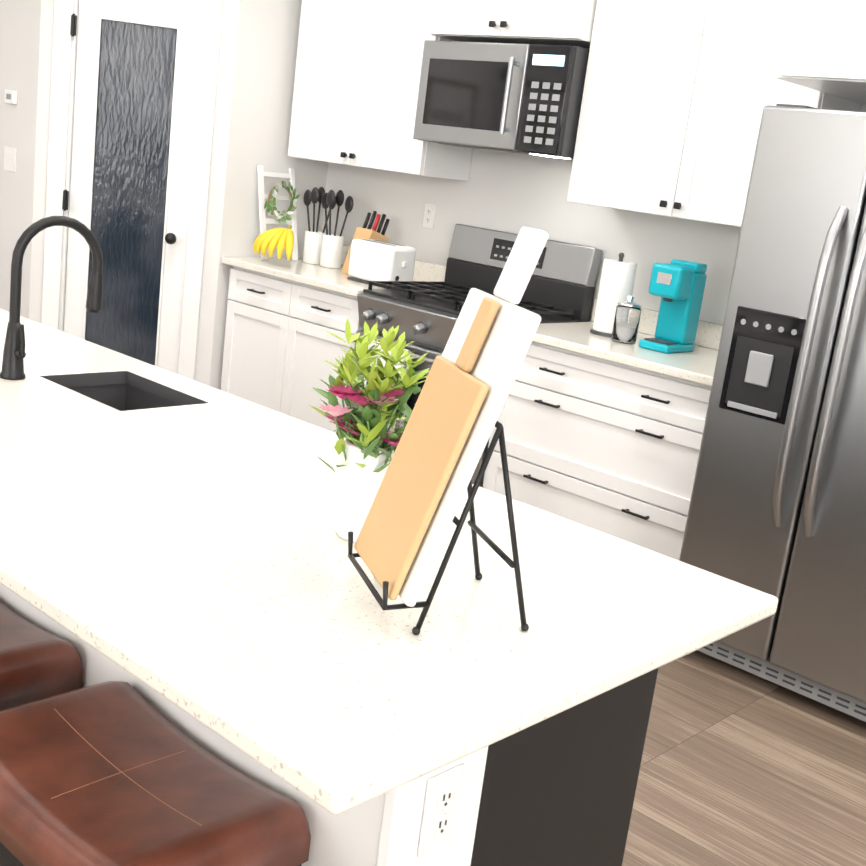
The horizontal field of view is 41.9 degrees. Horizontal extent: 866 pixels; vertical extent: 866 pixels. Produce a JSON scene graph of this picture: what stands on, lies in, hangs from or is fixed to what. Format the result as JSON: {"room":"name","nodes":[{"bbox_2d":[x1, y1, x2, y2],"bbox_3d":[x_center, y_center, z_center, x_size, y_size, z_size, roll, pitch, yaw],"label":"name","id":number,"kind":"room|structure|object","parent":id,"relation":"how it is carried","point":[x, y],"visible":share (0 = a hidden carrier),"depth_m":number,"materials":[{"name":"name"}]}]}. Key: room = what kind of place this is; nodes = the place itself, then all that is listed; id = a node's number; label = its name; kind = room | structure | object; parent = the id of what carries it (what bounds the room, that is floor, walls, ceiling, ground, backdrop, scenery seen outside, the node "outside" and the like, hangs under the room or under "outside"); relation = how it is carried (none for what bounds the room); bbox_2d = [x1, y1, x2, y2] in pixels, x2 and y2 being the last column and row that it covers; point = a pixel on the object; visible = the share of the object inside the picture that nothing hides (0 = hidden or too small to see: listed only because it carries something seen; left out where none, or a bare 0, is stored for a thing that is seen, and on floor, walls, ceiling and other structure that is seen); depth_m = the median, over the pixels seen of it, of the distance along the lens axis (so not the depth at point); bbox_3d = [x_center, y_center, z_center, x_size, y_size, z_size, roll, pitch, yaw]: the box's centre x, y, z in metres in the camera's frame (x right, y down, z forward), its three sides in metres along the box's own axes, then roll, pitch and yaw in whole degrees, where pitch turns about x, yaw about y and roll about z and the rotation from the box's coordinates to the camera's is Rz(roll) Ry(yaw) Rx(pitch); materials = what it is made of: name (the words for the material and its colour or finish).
{"room":"kitchen","nodes":[
{"label":"kitchen","id":0,"kind":"room"},
{"bbox_2d":[0,0,40,318],"bbox_3d":[-2.086,-1.529,5.624,0.670,2.820,0.120,19,18,40],"label":"wall","id":1,"kind":"structure","parent":0,"point":[19,40],"depth_m":5.48,"materials":[{"name":"white paint"}]},
{"bbox_2d":[4,90,16,104],"bbox_3d":[-2.045,-1.627,5.475,0.090,0.064,0.023,19,18,40],"label":"thermostat","id":2,"kind":"object","parent":1,"relation":"attached to","point":[10,97],"visible":0.92,"depth_m":5.46,"materials":[{"name":"white plastic"}]},
{"bbox_2d":[4,147,16,171],"bbox_3d":[-2.077,-1.343,5.550,0.117,0.114,0.008,19,18,40],"label":"light switch","id":3,"kind":"object","parent":1,"relation":"attached to","point":[10,155],"visible":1,"depth_m":5.54,"materials":[{"name":"white plastic"}]},
{"bbox_2d":[29,0,239,385],"bbox_3d":[-1.437,-1.404,5.452,0.905,2.820,0.120,6,14,-4],"label":"door frame","id":4,"kind":"structure","parent":0,"point":[227,51],"depth_m":5.43,"materials":[{"name":"white paint"}]},
{"bbox_2d":[41,0,222,379],"bbox_3d":[-1.481,-1.080,5.496,0.765,2.165,0.188,6,14,-4],"label":"door","id":5,"kind":"structure","parent":4,"relation":"attached to","point":[135,81],"depth_m":5.44,"materials":[{"name":"white wood"}]},
{"bbox_2d":[209,0,328,389],"bbox_3d":[-0.809,-1.384,5.699,0.120,2.820,0.650,19,18,40],"label":"wall","id":6,"kind":"structure","parent":0,"point":[264,73],"depth_m":5.54,"materials":[{"name":"white paint"}]},
{"bbox_2d":[322,104,865,324],"bbox_3d":[1.731,-0.636,3.967,9.020,2.820,0.120,19,18,40],"label":"wall","id":7,"kind":"structure","parent":0,"point":[511,192],"depth_m":5.04,"materials":[{"name":"white paint"}]},
{"bbox_2d":[288,0,472,180],"bbox_3d":[-0.255,-1.744,5.321,0.969,0.970,0.380,19,18,40],"label":"upper cabinet","id":8,"kind":"object","parent":7,"relation":"attached to","point":[357,79],"visible":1,"depth_m":5.21,"materials":[{"name":"white wood"}]},
{"bbox_2d":[423,203,435,228],"bbox_3d":[-0.018,-1.045,5.447,0.070,0.114,0.009,19,18,40],"label":"outlet","id":9,"kind":"object","parent":7,"relation":"attached to","point":[429,215],"visible":1,"depth_m":5.44,"materials":[{"name":"white plastic"}]},
{"bbox_2d":[429,0,596,48],"bbox_3d":[0.429,-1.978,4.616,0.904,0.740,0.440,19,18,40],"label":"upper cabinet","id":10,"kind":"object","parent":7,"relation":"attached to","point":[557,22],"visible":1,"depth_m":4.53,"materials":[{"name":"white wood"}]},
{"bbox_2d":[413,40,589,159],"bbox_3d":[0.344,-1.393,4.747,0.790,0.419,0.473,19,18,40],"label":"microwave","id":11,"kind":"object","parent":10,"relation":"attached to","point":[517,98],"visible":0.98,"depth_m":4.56,"materials":[{"name":"grey metal"}]},
{"bbox_2d":[567,0,860,226],"bbox_3d":[1.038,-1.278,4.182,0.976,0.965,0.380,19,18,40],"label":"upper cabinet","id":12,"kind":"object","parent":7,"relation":"attached to","point":[678,96],"visible":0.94,"depth_m":4.13,"materials":[{"name":"white wood"}]},
{"bbox_2d":[622,650,865,865],"bbox_3d":[-1.994,0.837,2.100,11.300,0.060,8.160,19,18,40],"label":"floor","id":13,"kind":"structure","parent":0,"point":[739,767],"depth_m":3.07,"materials":[{"name":"brown wood"}]},
{"bbox_2d":[0,602,82,710],"bbox_3d":[-0.893,0.625,2.009,0.460,0.664,0.300,19,18,40],"label":"stool","id":14,"kind":"object","parent":13,"relation":"on","point":[37,663],"visible":0.52,"depth_m":1.86,"materials":[{"name":"brown leather"}]},
{"bbox_2d":[0,681,310,865],"bbox_3d":[-0.468,0.770,1.634,0.460,0.664,0.300,19,18,40],"label":"stool","id":15,"kind":"object","parent":13,"relation":"on","point":[115,773],"visible":0.98,"depth_m":1.51,"materials":[{"name":"brown leather"}]},
{"bbox_2d":[0,592,656,865],"bbox_3d":[-0.912,0.357,2.619,2.926,0.887,0.680,19,18,40],"label":"kitchen island","id":16,"kind":"object","parent":13,"relation":"on","point":[561,794],"depth_m":1.68,"materials":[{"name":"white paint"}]},
{"bbox_2d":[0,308,777,823],"bbox_3d":[-0.929,-0.081,2.449,3.180,0.032,0.940,19,18,40],"label":"island countertop","id":17,"kind":"structure","parent":16,"relation":"on","point":[178,530],"depth_m":1.59,"materials":[{"name":"white stone"}]},
{"bbox_2d":[0,216,102,379],"bbox_3d":[-0.852,-0.307,2.565,0.088,0.366,0.242,19,18,40],"label":"faucet","id":18,"kind":"object","parent":17,"relation":"on","point":[14,354],"visible":1,"depth_m":2.52,"materials":[{"name":"black metal"}]},
{"bbox_2d":[309,319,429,542],"bbox_3d":[-0.102,-0.007,1.774,0.220,0.345,0.201,19,18,40],"label":"vase","id":19,"kind":"object","parent":17,"relation":"on","point":[367,447],"visible":0.94,"depth_m":1.74,"materials":[{"name":"white ceramic"}]},
{"bbox_2d":[347,421,528,634],"bbox_3d":[0.017,0.103,1.531,0.212,0.280,0.202,2,14,-19],"label":"easel","id":20,"kind":"object","parent":17,"relation":"on","point":[471,522],"visible":0.71,"depth_m":1.46,"materials":[{"name":"black metal"}]},
{"bbox_2d":[354,297,499,599],"bbox_3d":[-0.002,0.008,1.498,0.012,0.400,0.190,21,8,-23],"label":"cutting board","id":21,"kind":"object","parent":20,"relation":"on","point":[438,428],"visible":1,"depth_m":1.48,"materials":[{"name":"brown wood"}]},
{"bbox_2d":[398,226,548,606],"bbox_3d":[0.034,-0.037,1.497,0.015,0.500,0.230,21,8,-23],"label":"cutting board","id":22,"kind":"object","parent":20,"relation":"on","point":[504,348],"visible":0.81,"depth_m":1.42,"materials":[{"name":"white wood"}]},
{"bbox_2d":[417,763,464,857],"bbox_3d":[0.012,0.496,1.486,0.009,0.114,0.070,19,18,40],"label":"outlet","id":23,"kind":"object","parent":16,"relation":"attached to","point":[441,808],"visible":1,"depth_m":1.48,"materials":[{"name":"white plastic"}]},
{"bbox_2d":[221,245,445,432],"bbox_3d":[-0.517,-0.378,5.557,0.977,1.020,0.639,19,18,40],"label":"base cabinet","id":24,"kind":"object","parent":13,"relation":"on","point":[283,317],"visible":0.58,"depth_m":5.34,"materials":[{"name":"white wood"}]},
{"bbox_2d":[253,225,293,259],"bbox_3d":[-0.747,-0.931,5.462,0.278,0.156,0.151,19,18,40],"label":"bananas","id":25,"kind":"object","parent":24,"relation":"on","point":[271,240],"visible":1,"depth_m":5.41,"materials":[{"name":"yellow food"}]},
{"bbox_2d":[257,165,297,260],"bbox_3d":[-0.775,-1.097,5.655,0.110,0.452,0.228,19,18,40],"label":"ladder","id":26,"kind":"object","parent":24,"relation":"on","point":[263,196],"visible":0.77,"depth_m":5.63,"materials":[{"name":"white wood"}]},
{"bbox_2d":[264,180,299,223],"bbox_3d":[-0.754,-1.148,5.622,0.047,0.214,0.205,19,18,40],"label":"wreath","id":27,"kind":"object","parent":26,"relation":"hanging from","point":[270,210],"visible":0.98,"depth_m":5.62,"materials":[{"name":"green plant"}]},
{"bbox_2d":[302,187,353,268],"bbox_3d":[-0.544,-1.032,5.663,0.307,0.382,0.137,19,18,40],"label":"utensil crock","id":28,"kind":"object","parent":24,"relation":"on","point":[323,249],"visible":1,"depth_m":5.63,"materials":[{"name":"white ceramic"}]},
{"bbox_2d":[341,211,389,274],"bbox_3d":[-0.317,-0.919,5.469,0.110,0.312,0.205,19,18,40],"label":"knife block","id":29,"kind":"object","parent":24,"relation":"on","point":[363,232],"visible":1,"depth_m":5.45,"materials":[{"name":"brown wood"}]},
{"bbox_2d":[347,239,415,288],"bbox_3d":[-0.231,-0.777,5.191,0.292,0.190,0.170,19,18,40],"label":"toaster","id":30,"kind":"object","parent":24,"relation":"on","point":[374,260],"visible":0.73,"depth_m":5.12,"materials":[{"name":"white plastic"}]},
{"bbox_2d":[346,224,602,487],"bbox_3d":[0.122,-0.256,4.938,0.798,1.233,0.696,19,18,40],"label":"range","id":31,"kind":"object","parent":13,"relation":"on","point":[423,316],"visible":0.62,"depth_m":4.84,"materials":[{"name":"silver metal"}]},
{"bbox_2d":[361,340,410,432],"bbox_3d":[-0.215,-0.163,4.802,0.240,0.435,0.059,19,18,40],"label":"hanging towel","id":32,"kind":"object","parent":31,"relation":"hanging from","point":[399,424],"visible":0.04,"depth_m":4.76,"materials":[{"name":"white fabric"}]},
{"bbox_2d":[483,298,722,559],"bbox_3d":[0.793,0.071,4.401,1.020,1.020,0.639,19,18,40],"label":"base cabinet","id":33,"kind":"object","parent":13,"relation":"on","point":[603,434],"visible":0.38,"depth_m":4.17,"materials":[{"name":"white wood"}]},
{"bbox_2d":[590,252,636,336],"bbox_3d":[0.720,-0.549,4.463,0.150,0.327,0.150,19,18,40],"label":"paper towel","id":34,"kind":"object","parent":33,"relation":"on","point":[617,280],"visible":0.77,"depth_m":4.41,"materials":[{"name":"white paper"}]},
{"bbox_2d":[611,295,641,343],"bbox_3d":[0.744,-0.438,4.331,0.096,0.180,0.096,19,18,40],"label":"canister","id":35,"kind":"object","parent":33,"relation":"on","point":[626,321],"visible":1,"depth_m":4.30,"materials":[{"name":"clear glass"}]},
{"bbox_2d":[639,259,706,352],"bbox_3d":[0.906,-0.479,4.257,0.130,0.335,0.202,19,18,40],"label":"coffee maker","id":36,"kind":"object","parent":33,"relation":"on","point":[677,286],"visible":1,"depth_m":4.23,"materials":[{"name":"teal plastic"}]},
{"bbox_2d":[679,104,865,721],"bbox_3d":[1.462,-0.045,3.573,0.920,1.800,0.903,19,18,40],"label":"fridge","id":37,"kind":"object","parent":13,"relation":"on","point":[777,507],"visible":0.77,"depth_m":3.40,"materials":[{"name":"grey metal"}]},
{"bbox_2d":[774,0,865,103],"bbox_3d":[1.561,-0.386,3.551,1.132,2.490,0.758,19,18,40],"label":"wall cabinet","id":38,"kind":"object","parent":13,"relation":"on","point":[822,48],"visible":1,"depth_m":3.39,"materials":[{"name":"white wood"}]}
]}

